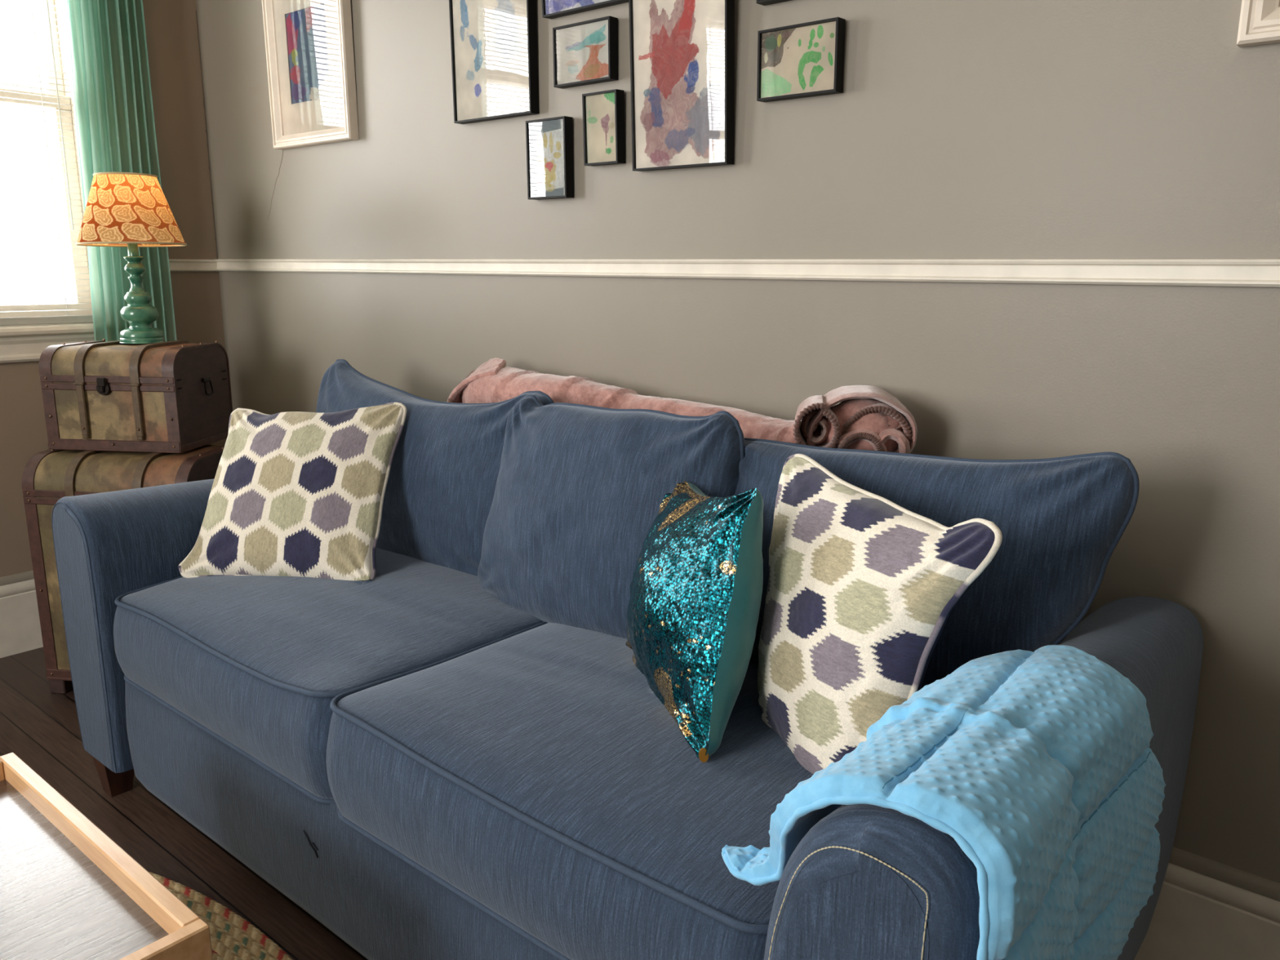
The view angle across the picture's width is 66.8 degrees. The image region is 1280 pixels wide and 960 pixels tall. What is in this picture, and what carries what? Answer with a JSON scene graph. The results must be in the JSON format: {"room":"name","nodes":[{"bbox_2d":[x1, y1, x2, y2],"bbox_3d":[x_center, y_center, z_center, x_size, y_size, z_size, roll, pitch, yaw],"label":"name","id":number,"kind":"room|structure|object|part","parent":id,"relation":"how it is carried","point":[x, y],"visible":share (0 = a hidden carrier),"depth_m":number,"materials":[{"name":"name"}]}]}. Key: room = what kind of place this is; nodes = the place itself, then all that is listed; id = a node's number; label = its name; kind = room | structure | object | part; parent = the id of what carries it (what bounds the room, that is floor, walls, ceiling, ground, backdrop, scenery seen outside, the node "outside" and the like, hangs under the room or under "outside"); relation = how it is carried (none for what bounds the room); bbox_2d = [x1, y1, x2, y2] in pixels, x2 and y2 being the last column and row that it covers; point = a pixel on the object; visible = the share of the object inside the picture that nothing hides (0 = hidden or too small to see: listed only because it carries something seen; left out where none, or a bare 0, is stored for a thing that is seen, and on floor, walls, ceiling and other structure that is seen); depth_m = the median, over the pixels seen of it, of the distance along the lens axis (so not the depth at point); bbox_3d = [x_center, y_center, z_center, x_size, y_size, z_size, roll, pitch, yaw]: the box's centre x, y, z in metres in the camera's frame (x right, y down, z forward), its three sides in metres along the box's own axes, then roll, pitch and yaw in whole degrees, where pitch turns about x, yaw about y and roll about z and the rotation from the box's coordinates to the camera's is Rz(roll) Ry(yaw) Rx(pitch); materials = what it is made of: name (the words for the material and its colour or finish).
{"room":"living room","nodes":[
{"label":"living room","id":0,"kind":"room"},
{"bbox_2d":[0,0,226,577],"bbox_3d":[-3.066,-0.547,1.818,0.150,2.750,4.600,11,16,39],"label":"wall","id":1,"kind":"structure","parent":0,"point":[171,25],"depth_m":3.32,"materials":[{"name":"paint"}]},
{"bbox_2d":[0,570,43,657],"bbox_3d":[-3.009,0.680,2.031,0.019,0.262,4.600,11,16,39],"label":"baseboard","id":2,"kind":"structure","parent":1,"relation":"attached to","point":[20,632],"depth_m":3.17,"materials":[{"name":"paint"}]},
{"bbox_3d":[-3.010,0.564,2.007,0.014,0.024,4.600,11,16,39],"label":"cap moulding","id":3,"kind":"part","parent":2,"relation":"part of","materials":[{"name":"paint"}]},
{"bbox_2d":[0,0,94,363],"bbox_3d":[-2.049,-1.133,2.888,0.196,1.561,0.910,11,16,39],"label":"window","id":4,"kind":"structure","parent":1,"relation":"in","point":[18,343],"depth_m":3.13,"materials":[{"name":"paint"}]},
{"bbox_3d":[-2.099,-1.488,2.855,0.030,0.685,0.676,11,16,39],"label":"sash","id":5,"kind":"part","parent":4,"relation":"part of","materials":[{"name":"paint"}]},
{"bbox_3d":[-2.074,-0.836,2.974,0.034,0.722,0.676,11,16,39],"label":"sash","id":6,"kind":"part","parent":4,"relation":"part of","materials":[{"name":"paint"}]},
{"bbox_2d":[0,0,93,325],"bbox_3d":[-2.031,-1.137,2.872,0.043,1.350,0.660,11,16,39],"label":"window blind","id":7,"kind":"object","parent":4,"relation":"attached to","point":[74,318],"visible":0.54,"depth_m":3.06,"materials":[{"name":"white plastic"}]},
{"bbox_3d":[-2.036,-0.490,3.015,0.030,0.024,0.660,11,16,39],"label":"rail","id":8,"kind":"part","parent":7,"relation":"part of","materials":[{"name":"white plastic"}]},
{"bbox_3d":[-1.877,-1.176,3.052,0.002,1.315,0.002,11,16,39],"label":"ladder cord","id":9,"kind":"part","parent":7,"relation":"part of","materials":[{"name":"white fabric"}]},
{"bbox_3d":[-2.053,-0.464,3.035,0.196,0.030,0.910,11,16,39],"label":"sill","id":10,"kind":"part","parent":4,"relation":"part of","materials":[{"name":"paint"}]},
{"bbox_2d":[168,258,217,271],"bbox_3d":[-1.619,-0.752,3.401,0.019,0.041,0.300,11,16,39],"label":"trim","id":11,"kind":"structure","parent":1,"relation":"attached to","point":[175,264],"depth_m":3.44,"materials":[{"name":"paint"}]},
{"bbox_3d":[-2.302,-1.810,2.280,0.079,0.017,2.280,11,16,39],"label":"curtain rod","id":12,"kind":"object","parent":1,"relation":"attached to","visible":0},
{"bbox_2d":[66,0,177,342],"bbox_3d":[-1.706,-0.773,3.194,0.048,2.380,0.289,11,16,39],"label":"curtain","id":13,"kind":"object","parent":12,"relation":"hanging from","point":[116,131],"visible":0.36,"depth_m":3.14,"materials":[{"name":"green fabric"}]},
{"bbox_2d":[0,647,368,959],"bbox_3d":[-0.990,1.234,0.413,5.600,0.100,4.900,11,16,39],"label":"floor","id":14,"kind":"structure","parent":0,"point":[40,726],"depth_m":2.23,"materials":[{"name":"brown wood"}]},
{"bbox_2d":[22,444,224,693],"bbox_3d":[-1.475,0.254,2.950,0.518,0.720,0.386,2,12,8],"label":"trunk","id":15,"kind":"object","parent":14,"relation":"on","point":[49,476],"visible":0.27,"depth_m":2.77,"materials":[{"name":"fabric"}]},
{"bbox_3d":[-1.712,0.225,2.983,0.036,0.670,0.366,2,12,8],"label":"edge trim","id":16,"kind":"part","parent":15,"relation":"part of","materials":[{"name":"leather"}]},
{"bbox_3d":[-1.482,0.545,3.018,0.506,0.032,0.371,2,12,8],"label":"trim","id":17,"kind":"part","parent":15,"relation":"part of","materials":[{"name":"leather"}]},
{"bbox_3d":[-1.504,0.056,2.728,0.502,0.042,0.007,2,12,8],"label":"lid seam trim","id":18,"kind":"part","parent":15,"relation":"part of","materials":[{"name":"leather"}]},
{"bbox_2d":[39,338,232,453],"bbox_3d":[-1.494,-0.261,2.911,0.423,0.302,0.316,2,12,6],"label":"trunk","id":19,"kind":"object","parent":15,"relation":"on","point":[175,396],"visible":0.98,"depth_m":2.79,"materials":[{"name":"fabric"}]},
{"bbox_3d":[-1.685,-0.265,2.937,0.036,0.296,0.296,2,12,6],"label":"edge trim","id":20,"kind":"part","parent":19,"relation":"part of","materials":[{"name":"leather"}]},
{"bbox_3d":[-1.527,-0.261,2.761,0.042,0.042,0.005,2,12,6],"label":"latch plate","id":21,"kind":"part","parent":19,"relation":"part of","materials":[{"name":"black metal"}]},
{"bbox_3d":[-1.516,-0.275,2.764,0.407,0.042,0.007,2,12,6],"label":"lid seam trim","id":22,"kind":"part","parent":19,"relation":"part of","materials":[{"name":"leather"}]},
{"bbox_2d":[75,172,186,343],"bbox_3d":[-1.503,-0.654,2.885,0.294,0.487,0.294,-5,13,-22],"label":"table lamp","id":23,"kind":"object","parent":19,"relation":"on","point":[131,211],"visible":1,"depth_m":2.79,"materials":[{"name":"orange fabric"}]},
{"bbox_3d":[-1.502,-0.887,2.834,0.168,0.009,0.168,11,16,39],"label":"trim","id":24,"kind":"part","parent":23,"relation":"part of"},
{"bbox_3d":[-1.502,-0.792,2.854,0.288,0.198,0.288,11,16,39],"label":"lamp shade","id":25,"kind":"part","parent":23,"relation":"part of","materials":[{"name":"orange fabric"}]},
{"bbox_3d":[-1.503,-0.698,2.875,0.294,0.011,0.294,11,16,39],"label":"trim","id":26,"kind":"part","parent":23,"relation":"part of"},
{"bbox_3d":[-1.501,-0.130,2.943,0.411,0.032,0.301,2,12,6],"label":"trim","id":27,"kind":"part","parent":19,"relation":"part of","materials":[{"name":"leather"}]},
{"bbox_3d":[-1.315,-0.254,2.896,0.036,0.296,0.296,2,12,6],"label":"edge trim","id":28,"kind":"part","parent":19,"relation":"part of","materials":[{"name":"leather"}]},
{"bbox_3d":[-1.305,-0.252,2.895,0.012,0.293,0.290,2,12,6],"label":"panel","id":29,"kind":"part","parent":19,"relation":"part of","materials":[{"name":"brown wood"}]},
{"bbox_3d":[-1.293,-0.299,2.893,0.008,0.012,0.036,2,12,6],"label":"handle mount","id":30,"kind":"part","parent":19,"relation":"part of","materials":[{"name":"black metal"}]},
{"bbox_3d":[-1.287,-0.273,2.898,0.010,0.041,0.042,2,12,6],"label":"drop handle","id":31,"kind":"part","parent":19,"relation":"part of","materials":[{"name":"black metal"}]},
{"bbox_3d":[-1.248,0.242,2.919,0.036,0.670,0.366,2,12,8],"label":"edge trim","id":32,"kind":"part","parent":15,"relation":"part of","materials":[{"name":"leather"}]},
{"bbox_3d":[-1.239,0.244,2.918,0.012,0.667,0.360,2,12,8],"label":"panel","id":33,"kind":"part","parent":15,"relation":"part of","materials":[{"name":"brown leather"}]},
{"bbox_2d":[147,871,293,959],"bbox_3d":[-1.360,1.029,1.062,2.364,0.013,2.065,11,16,39],"label":"braided rug","id":34,"kind":"object","parent":14,"relation":"on","point":[233,937],"visible":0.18,"depth_m":1.84,"materials":[{"name":"fabric"}]},
{"bbox_2d":[0,752,213,959],"bbox_3d":[-1.159,0.805,1.107,0.697,0.412,1.060,11,16,39],"label":"coffee table","id":35,"kind":"object","parent":34,"relation":"on","point":[68,891],"visible":1,"depth_m":1.34,"materials":[{"name":"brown wood"}]},
{"bbox_2d":[51,359,1203,959],"bbox_3d":[-0.238,0.340,1.943,2.204,1.000,0.995,11,16,39],"label":"sofa","id":36,"kind":"object","parent":14,"relation":"on","point":[461,750],"visible":0.73,"depth_m":1.60,"materials":[{"name":"fabric"}]},
{"bbox_3d":[-1.290,0.364,2.241,0.186,0.612,0.001,11,16,39],"label":"panel","id":37,"kind":"part","parent":36,"relation":"part of","materials":[{"name":"blue fabric"}]},
{"bbox_3d":[-0.982,0.278,2.596,0.228,0.633,0.955,11,16,39],"label":"armrest","id":38,"kind":"part","parent":36,"relation":"part of","materials":[{"name":"fabric"}]},
{"bbox_2d":[177,402,406,581],"bbox_3d":[-0.807,0.021,2.288,0.491,0.386,0.287,3,13,11],"label":"throw pillow","id":39,"kind":"object","parent":36,"relation":"on","point":[301,494],"visible":0.97,"depth_m":2.23,"materials":[{"name":"multicoloured fabric"}]},
{"bbox_2d":[113,547,543,799],"bbox_3d":[-0.614,0.330,2.182,0.903,0.228,0.780,11,16,39],"label":"seat cushion","id":40,"kind":"object","parent":36,"relation":"on","point":[260,664],"depth_m":1.93,"materials":[{"name":"fabric"}]},
{"bbox_2d":[315,360,550,575],"bbox_3d":[-0.557,-0.027,2.418,0.839,0.482,0.206,11,16,39],"label":"cushion","id":41,"kind":"object","parent":36,"relation":"on","point":[442,491],"depth_m":2.26,"materials":[{"name":"fabric"}]},
{"bbox_3d":[-0.230,0.630,2.019,1.750,0.290,0.903,11,16,39],"label":"rail","id":42,"kind":"part","parent":36,"relation":"part of","materials":[{"name":"fabric"}]},
{"bbox_2d":[477,396,745,638],"bbox_3d":[-0.080,0.081,1.956,0.653,0.478,0.222,11,16,39],"label":"cushion","id":43,"kind":"object","parent":36,"relation":"on","point":[575,493],"depth_m":1.88,"materials":[{"name":"fabric"}]},
{"bbox_2d":[325,622,918,959],"bbox_3d":[0.052,0.454,1.631,0.912,0.222,0.792,11,16,39],"label":"seat cushion","id":44,"kind":"object","parent":36,"relation":"on","point":[532,772],"depth_m":1.39,"materials":[{"name":"fabric"}]},
{"bbox_2d":[447,357,917,453],"bbox_3d":[-0.006,-0.150,2.159,1.294,0.190,0.255,11,16,39],"label":"throw blanket","id":45,"kind":"object","parent":36,"relation":"on","point":[866,417],"visible":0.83,"depth_m":1.93,"materials":[{"name":"pink fabric"}]},
{"bbox_2d":[625,480,763,762],"bbox_3d":[0.089,0.181,1.592,0.197,0.402,0.501,-3,13,-17],"label":"pillow","id":46,"kind":"object","parent":36,"relation":"on","point":[695,588],"visible":0.93,"depth_m":1.46,"materials":[{"name":"teal fabric"}]},
{"bbox_3d":[0.199,0.648,0.972,0.154,0.621,0.001,11,16,39],"label":"panel","id":47,"kind":"part","parent":36,"relation":"part of","materials":[{"name":"blue fabric"}]},
{"bbox_2d":[757,453,1002,774],"bbox_3d":[0.284,0.213,1.432,0.175,0.422,0.520,-4,13,-21],"label":"throw pillow","id":48,"kind":"object","parent":36,"relation":"on","point":[864,588],"visible":0.85,"depth_m":1.33,"materials":[{"name":"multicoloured fabric"}]},
{"bbox_2d":[734,440,1133,688],"bbox_3d":[0.395,0.146,1.605,0.723,0.451,0.197,11,16,39],"label":"cushion","id":49,"kind":"object","parent":36,"relation":"on","point":[1061,521],"depth_m":1.41,"materials":[{"name":"fabric"}]},
{"bbox_2d":[721,644,1165,959],"bbox_3d":[0.450,0.425,1.082,0.633,0.371,0.375,-4,13,-21],"label":"throw blanket","id":50,"kind":"object","parent":36,"relation":"on","point":[1040,766],"visible":0.99,"depth_m":1.02,"materials":[{"name":"blue fabric"}]},
{"bbox_3d":[0.518,0.551,1.340,0.228,0.658,0.992,11,16,39],"label":"armrest","id":51,"kind":"part","parent":36,"relation":"part of","materials":[{"name":"fabric"}]},
{"bbox_2d":[195,0,1279,883],"bbox_3d":[0.548,-0.538,1.884,5.600,2.750,0.150,11,16,39],"label":"wall","id":52,"kind":"structure","parent":0,"point":[957,129],"depth_m":1.82,"materials":[{"name":"paint"}]},
{"bbox_2d":[195,10,217,257],"bbox_3d":[-1.526,-1.206,3.420,0.007,0.830,0.004,11,16,39],"label":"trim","id":53,"kind":"structure","parent":52,"relation":"attached to","point":[196,11],"depth_m":3.42,"materials":[{"name":"grey paint"}]},
{"bbox_2d":[267,151,283,219],"bbox_3d":[-1.199,-0.969,3.194,0.128,0.216,0.002,11,16,39],"label":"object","id":54,"kind":"structure","parent":52,"relation":"attached to","point":[282,152],"depth_m":3.19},
{"bbox_2d":[262,0,359,149],"bbox_3d":[-1.003,-1.329,2.921,0.425,0.608,0.038,11,16,39],"label":"picture frame","id":55,"kind":"object","parent":52,"relation":"attached to","point":[309,45],"visible":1,"depth_m":2.94,"materials":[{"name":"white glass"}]},
{"bbox_2d":[285,3,330,103],"bbox_3d":[-1.005,-1.287,2.940,0.216,0.260,0.003,11,16,39],"label":"painting","id":56,"kind":"object","parent":55,"relation":"attached to","point":[308,42],"depth_m":2.94,"materials":[{"name":"paper"}]},
{"bbox_2d":[448,0,538,124],"bbox_3d":[-0.369,-1.116,2.425,0.290,0.404,0.034,11,16,39],"label":"picture frame","id":57,"kind":"object","parent":52,"relation":"attached to","point":[494,42],"visible":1,"depth_m":2.43,"materials":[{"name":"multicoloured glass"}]},
{"bbox_2d":[525,115,573,199],"bbox_3d":[-0.220,-0.783,2.370,0.133,0.186,0.031,11,16,39],"label":"picture frame","id":58,"kind":"object","parent":52,"relation":"attached to","point":[549,141],"visible":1,"depth_m":2.36,"materials":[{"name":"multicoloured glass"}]},
{"bbox_2d":[528,119,564,197],"bbox_3d":[-0.224,-0.782,2.365,0.124,0.176,0.003,11,16,39],"label":"painting","id":59,"kind":"object","parent":58,"relation":"attached to","point":[546,136],"depth_m":2.37,"materials":[{"name":"paper"}]},
{"bbox_2d":[541,0,628,18],"bbox_3d":[-0.109,-1.173,2.185,0.303,0.205,0.039,11,16,39],"label":"picture frame","id":60,"kind":"object","parent":52,"relation":"attached to","point":[551,9],"visible":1,"depth_m":2.25,"materials":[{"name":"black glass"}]},
{"bbox_2d":[545,0,608,14],"bbox_3d":[-0.112,-1.172,2.180,0.294,0.195,0.011,11,16,39],"label":"painting","id":61,"kind":"object","parent":60,"relation":"attached to","point":[552,6],"depth_m":2.24,"materials":[{"name":"paper"}]},
{"bbox_2d":[552,15,617,88],"bbox_3d":[-0.128,-0.987,2.247,0.179,0.131,0.030,11,16,39],"label":"picture frame","id":62,"kind":"object","parent":52,"relation":"attached to","point":[585,52],"visible":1,"depth_m":2.24,"materials":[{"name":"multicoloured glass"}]},
{"bbox_2d":[582,88,625,166],"bbox_3d":[-0.084,-0.812,2.244,0.105,0.159,0.034,11,16,39],"label":"picture frame","id":63,"kind":"object","parent":52,"relation":"attached to","point":[603,112],"visible":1,"depth_m":2.24,"materials":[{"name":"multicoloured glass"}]},
{"bbox_2d":[586,92,616,163],"bbox_3d":[-0.088,-0.811,2.240,0.096,0.149,0.006,11,16,39],"label":"painting","id":64,"kind":"object","parent":63,"relation":"attached to","point":[601,107],"depth_m":2.24,"materials":[{"name":"paper"}]},
{"bbox_2d":[628,0,734,171],"bbox_3d":[0.087,-0.888,2.074,0.259,0.423,0.046,11,16,39],"label":"picture frame","id":65,"kind":"object","parent":52,"relation":"attached to","point":[682,51],"visible":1,"depth_m":2.07,"materials":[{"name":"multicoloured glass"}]},
{"bbox_2d":[213,258,1279,287],"bbox_3d":[0.493,-0.400,1.849,5.300,0.041,0.019,11,16,39],"label":"trim","id":66,"kind":"structure","parent":52,"relation":"attached to","point":[1162,272],"depth_m":1.91,"materials":[{"name":"paint"}]},
{"bbox_2d":[756,0,791,5],"bbox_3d":[0.353,-1.009,1.826,0.299,0.167,0.034,11,16,39],"label":"picture frame","id":67,"kind":"object","parent":52,"relation":"attached to","point":[763,2],"visible":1,"depth_m":1.92,"materials":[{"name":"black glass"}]},
{"bbox_2d":[756,17,845,102],"bbox_3d":[0.313,-0.820,1.903,0.179,0.132,0.031,11,16,39],"label":"picture frame","id":68,"kind":"object","parent":52,"relation":"attached to","point":[803,60],"visible":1,"depth_m":1.89,"materials":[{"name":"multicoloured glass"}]},
{"bbox_2d":[1133,846,1279,959],"bbox_3d":[0.486,0.690,2.088,5.300,0.262,0.019,11,16,39],"label":"baseboard","id":69,"kind":"structure","parent":52,"relation":"attached to","point":[1206,908],"depth_m":1.67,"materials":[{"name":"paint"}]},
{"bbox_3d":[0.488,0.574,2.064,5.300,0.024,0.014,11,16,39],"label":"cap moulding","id":70,"kind":"part","parent":69,"relation":"part of","materials":[{"name":"paint"}]},
{"bbox_2d":[1236,0,1279,47],"bbox_3d":[1.060,-0.893,1.240,0.448,0.573,0.038,11,16,39],"label":"picture frame","id":71,"kind":"object","parent":52,"relation":"attached to","point":[1260,20],"visible":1,"depth_m":1.41,"materials":[{"name":"white wood"}]}
]}

